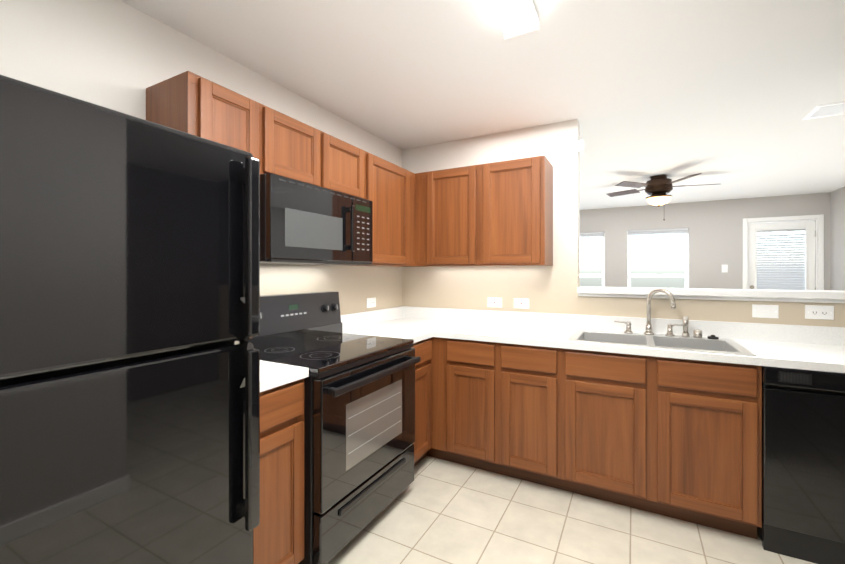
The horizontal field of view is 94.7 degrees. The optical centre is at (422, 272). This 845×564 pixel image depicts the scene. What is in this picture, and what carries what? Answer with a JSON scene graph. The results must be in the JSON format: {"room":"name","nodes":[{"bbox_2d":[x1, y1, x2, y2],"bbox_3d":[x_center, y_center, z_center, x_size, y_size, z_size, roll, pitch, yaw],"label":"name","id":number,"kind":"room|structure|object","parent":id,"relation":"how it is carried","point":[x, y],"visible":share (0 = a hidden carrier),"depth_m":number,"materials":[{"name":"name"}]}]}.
{"room":"kitchen","nodes":[
{"label":"kitchen","id":0,"kind":"room"},
{"bbox_2d":[0,0,401,314],"bbox_3d":[-0.281,0.101,3.475,0.120,2.430,9.255,0,0,28],"label":"wall","id":1,"kind":"structure","parent":0,"point":[119,55],"depth_m":1.66,"materials":[{"name":"grey paint"}]},
{"bbox_2d":[146,71,261,173],"bbox_3d":[-0.968,-0.423,1.740,0.327,0.740,0.330,0,0,28],"label":"upper cabinet","id":2,"kind":"object","parent":1,"relation":"attached to","point":[188,102],"depth_m":1.62,"materials":[{"name":"brown wood"}]},
{"bbox_2d":[262,104,333,189],"bbox_3d":[-0.779,-0.628,2.088,0.327,0.330,0.461,0,0,28],"label":"upper cabinet","id":3,"kind":"object","parent":1,"relation":"attached to","point":[294,149],"depth_m":2.00,"materials":[{"name":"brown wood"}]},
{"bbox_2d":[260,173,372,264],"bbox_3d":[-0.654,-0.257,2.216,0.423,0.409,0.801,0,0,28],"label":"over-the-range microwave","id":4,"kind":"object","parent":3,"relation":"attached to","point":[303,223],"visible":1,"depth_m":2.02,"materials":[{"name":"black metal"}]},
{"bbox_2d":[334,137,365,198],"bbox_3d":[-0.618,-0.628,2.385,0.327,0.330,0.473,0,0,28],"label":"upper cabinet","id":5,"kind":"object","parent":1,"relation":"attached to","point":[349,160],"depth_m":2.37,"materials":[{"name":"brown wood"}]},
{"bbox_2d":[367,297,375,307],"bbox_3d":[-0.407,0.238,3.107,0.008,0.078,0.120,0,0,28],"label":"electrical outlet","id":6,"kind":"object","parent":1,"relation":"attached to","point":[371,302],"visible":1,"depth_m":3.10,"materials":[{"name":"white plastic"}]},
{"bbox_2d":[348,152,413,266],"bbox_3d":[-0.374,-0.423,2.836,0.327,0.740,0.552,0,0,28],"label":"upper cabinet","id":7,"kind":"object","parent":1,"relation":"attached to","point":[390,187],"depth_m":2.80,"materials":[{"name":"brown wood"}]},
{"bbox_2d":[121,0,844,209],"bbox_3d":[1.636,-1.153,2.436,4.480,0.080,9.255,0,0,28],"label":"ceiling","id":8,"kind":"structure","parent":0,"point":[726,97],"depth_m":2.19,"materials":[{"name":"white paint"}]},
{"bbox_2d":[487,0,538,39],"bbox_3d":[0.145,-1.078,1.177,0.150,0.070,1.220,0,0,28],"label":"kitchen ceiling light","id":9,"kind":"object","parent":8,"relation":"attached to","point":[515,18],"visible":1,"depth_m":1.60,"materials":[{"name":"white"}]},
{"bbox_2d":[607,173,715,219],"bbox_3d":[2.759,-0.854,4.521,1.152,0.518,1.133,0,0,28],"label":"ceiling fan","id":10,"kind":"object","parent":8,"relation":"hanging from","point":[658,188],"visible":1,"depth_m":4.42,"materials":[{"name":"brown metal"}]},
{"bbox_2d":[802,102,844,119],"bbox_3d":[2.851,-1.107,2.622,0.360,0.013,0.260,0,0,28],"label":"ceiling vent","id":11,"kind":"object","parent":8,"relation":"in","point":[830,110],"visible":1,"depth_m":2.66,"materials":[{"name":"silver metal"}]},
{"bbox_2d":[327,456,815,563],"bbox_3d":[1.636,1.347,2.437,4.480,0.060,9.255,0,0,28],"label":"floor","id":12,"kind":"structure","parent":0,"point":[438,511],"depth_m":1.98,"materials":[{"name":"tile"}]},
{"bbox_2d":[0,75,259,563],"bbox_3d":[-1.023,0.461,1.057,0.820,1.713,0.765,0,0,28],"label":"fridge","id":13,"kind":"object","parent":12,"relation":"on","point":[129,317],"visible":1,"depth_m":0.91,"materials":[{"name":"black metal"}]},
{"bbox_2d":[253,378,303,563],"bbox_3d":[-0.851,0.879,1.635,0.626,0.876,0.376,0,0,28],"label":"base cabinet","id":14,"kind":"object","parent":12,"relation":"on","point":[278,538],"depth_m":1.54,"materials":[{"name":"brown wood"}]},
{"bbox_2d":[260,360,308,391],"bbox_3d":[-0.848,0.371,1.634,0.633,0.137,0.375,0,0,28],"label":"countertop","id":15,"kind":"structure","parent":14,"relation":"on","point":[272,375],"depth_m":1.57,"materials":[{"name":"laminate"}]},
{"bbox_2d":[236,291,420,563],"bbox_3d":[-0.507,0.722,2.122,0.732,1.190,0.804,0,0,28],"label":"range","id":16,"kind":"object","parent":12,"relation":"on","point":[359,415],"visible":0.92,"depth_m":1.91,"materials":[{"name":"black metal"}]},
{"bbox_2d":[412,338,428,465],"bbox_3d":[-0.281,0.879,2.686,0.626,0.876,0.395,0,0,28],"label":"base cabinet","id":17,"kind":"object","parent":12,"relation":"on","point":[421,445],"depth_m":2.56,"materials":[{"name":"brown wood"}]},
{"bbox_2d":[341,310,435,342],"bbox_3d":[-0.279,0.371,2.656,0.660,0.137,0.345,0,0,28],"label":"countertop","id":18,"kind":"structure","parent":17,"relation":"on","point":[383,323],"depth_m":2.92,"materials":[{"name":"laminate"}]},
{"bbox_2d":[379,306,844,372],"bbox_3d":[0.989,0.371,2.527,3.012,0.137,0.638,0,0,28],"label":"countertop","id":19,"kind":"structure","parent":17,"relation":"on","point":[814,348],"depth_m":2.37,"materials":[{"name":"laminate"}]},
{"bbox_2d":[614,288,701,337],"bbox_3d":[1.484,0.248,2.469,0.484,0.299,0.113,0,0,28],"label":"faucet","id":20,"kind":"object","parent":19,"relation":"on","point":[697,333],"visible":1,"depth_m":2.44,"materials":[{"name":"silver metal"}]},
{"bbox_2d":[566,329,756,355],"bbox_3d":[1.357,0.474,2.320,0.870,0.196,0.545,0,0,28],"label":"sink","id":21,"kind":"object","parent":19,"relation":"in","point":[712,344],"visible":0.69,"depth_m":2.37,"materials":[{"name":"silver metal"}]},
{"bbox_2d":[429,337,456,462],"bbox_3d":[0.258,0.878,2.895,0.200,0.876,0.687,0,0,28],"label":"base cabinet","id":22,"kind":"object","parent":12,"relation":"on","point":[442,351],"depth_m":2.66,"materials":[{"name":"brown wood"}]},
{"bbox_2d":[457,339,504,474],"bbox_3d":[0.483,0.878,2.808,0.392,0.876,0.626,0,0,28],"label":"base cabinet","id":23,"kind":"object","parent":12,"relation":"on","point":[480,364],"depth_m":2.52,"materials":[{"name":"brown wood"}]},
{"bbox_2d":[505,343,584,491],"bbox_3d":[0.791,0.879,2.641,0.460,0.876,0.626,0,0,28],"label":"base cabinet","id":24,"kind":"object","parent":12,"relation":"on","point":[545,386],"depth_m":2.33,"materials":[{"name":"brown wood"}]},
{"bbox_2d":[757,366,844,563],"bbox_3d":[2.017,0.880,1.953,0.604,0.873,0.611,0,0,28],"label":"dishwasher","id":25,"kind":"object","parent":12,"relation":"on","point":[803,464],"visible":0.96,"depth_m":1.77,"materials":[{"name":"black metal"}]},
{"bbox_2d":[402,119,844,326],"bbox_3d":[1.708,0.102,2.570,4.240,2.430,0.120,0,0,28],"label":"wall","id":26,"kind":"structure","parent":0,"point":[548,289],"depth_m":2.91,"materials":[{"name":"beige paint"}]},
{"bbox_2d":[418,164,481,266],"bbox_3d":[0.248,-0.424,3.108,0.548,0.740,0.326,0,0,28],"label":"upper cabinet","id":27,"kind":"object","parent":26,"relation":"attached to","point":[449,200],"depth_m":2.95,"materials":[{"name":"brown wood"}]},
{"bbox_2d":[488,297,501,307],"bbox_3d":[0.577,0.236,3.110,0.120,0.078,0.009,0,0,28],"label":"electrical outlet","id":28,"kind":"object","parent":26,"relation":"attached to","point":[494,302],"visible":1,"depth_m":3.11,"materials":[{"name":"white plastic"}]},
{"bbox_2d":[482,155,552,265],"bbox_3d":[0.692,-0.423,2.868,0.462,0.740,0.326,0,0,28],"label":"upper cabinet","id":29,"kind":"object","parent":26,"relation":"attached to","point":[495,214],"depth_m":2.72,"materials":[{"name":"brown wood"}]},
{"bbox_2d":[514,298,528,308],"bbox_3d":[0.765,0.236,3.008,0.120,0.078,0.009,0,0,28],"label":"electrical outlet","id":30,"kind":"object","parent":26,"relation":"attached to","point":[523,303],"visible":1,"depth_m":3.00,"materials":[{"name":"white plastic"}]},
{"bbox_2d":[578,139,583,153],"bbox_3d":[1.170,-0.926,2.865,0.034,0.085,0.085,0,0,28],"label":"door chime","id":31,"kind":"object","parent":26,"relation":"attached to","point":[580,146],"visible":0.98,"depth_m":2.83,"materials":[{"name":"white plastic"}]},
{"bbox_2d":[577,286,844,302],"bbox_3d":[1.843,0.136,2.497,1.571,0.065,0.190,0,0,28],"label":"trim","id":32,"kind":"structure","parent":26,"relation":"on","point":[825,296],"depth_m":2.40,"materials":[{"name":"white"}]},
{"bbox_2d":[752,304,778,317],"bbox_3d":[2.040,0.230,2.315,0.120,0.078,0.013,0,0,28],"label":"switch","id":33,"kind":"object","parent":26,"relation":"attached to","point":[765,311],"visible":1,"depth_m":2.31,"materials":[{"name":"white plastic"}]},
{"bbox_2d":[805,305,833,319],"bbox_3d":[2.248,0.225,2.204,0.120,0.078,0.008,0,0,28],"label":"outlet","id":34,"kind":"object","parent":26,"relation":"attached to","point":[819,312],"visible":1,"depth_m":2.20,"materials":[{"name":"white plastic"}]},
{"bbox_2d":[580,192,829,289],"bbox_3d":[3.813,0.100,6.452,4.240,2.430,0.120,0,0,28],"label":"wall","id":35,"kind":"structure","parent":0,"point":[715,236],"depth_m":6.05,"materials":[{"name":"grey paint"}]},
{"bbox_2d":[580,232,604,286],"bbox_3d":[2.796,0.050,6.983,0.861,1.526,0.125,0,0,28],"label":"window","id":36,"kind":"structure","parent":35,"relation":"in","point":[593,234],"depth_m":6.87,"materials":[{"name":"white"}]},
{"bbox_2d":[628,228,687,287],"bbox_3d":[3.861,0.050,6.405,0.860,1.526,0.125,0,0,28],"label":"window","id":37,"kind":"structure","parent":35,"relation":"in","point":[663,232],"depth_m":6.40,"materials":[{"name":"white"}]},
{"bbox_2d":[722,265,727,271],"bbox_3d":[4.615,-0.065,5.943,0.075,0.120,0.009,0,0,28],"label":"light switch","id":38,"kind":"object","parent":35,"relation":"attached to","point":[724,268],"visible":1,"depth_m":5.94,"materials":[{"name":"white plastic"}]},
{"bbox_2d":[748,221,815,289],"bbox_3d":[5.208,0.286,5.648,0.747,2.044,0.120,0,0,28],"label":"patio door","id":39,"kind":"structure","parent":35,"relation":"in","point":[793,273],"depth_m":5.66,"materials":[{"name":"white"}]},
{"bbox_2d":[743,214,823,289],"bbox_3d":[5.220,0.252,5.679,0.888,2.128,0.135,0,0,28],"label":"door frame","id":40,"kind":"structure","parent":35,"relation":"attached to","point":[819,252],"depth_m":5.49,"materials":[{"name":"white wood"}]},
{"bbox_2d":[830,187,844,290],"bbox_3d":[3.552,0.102,1.397,0.120,2.430,9.255,0,0,28],"label":"wall","id":41,"kind":"structure","parent":0,"point":[837,239],"depth_m":5.20,"materials":[{"name":"grey paint"}]}
]}

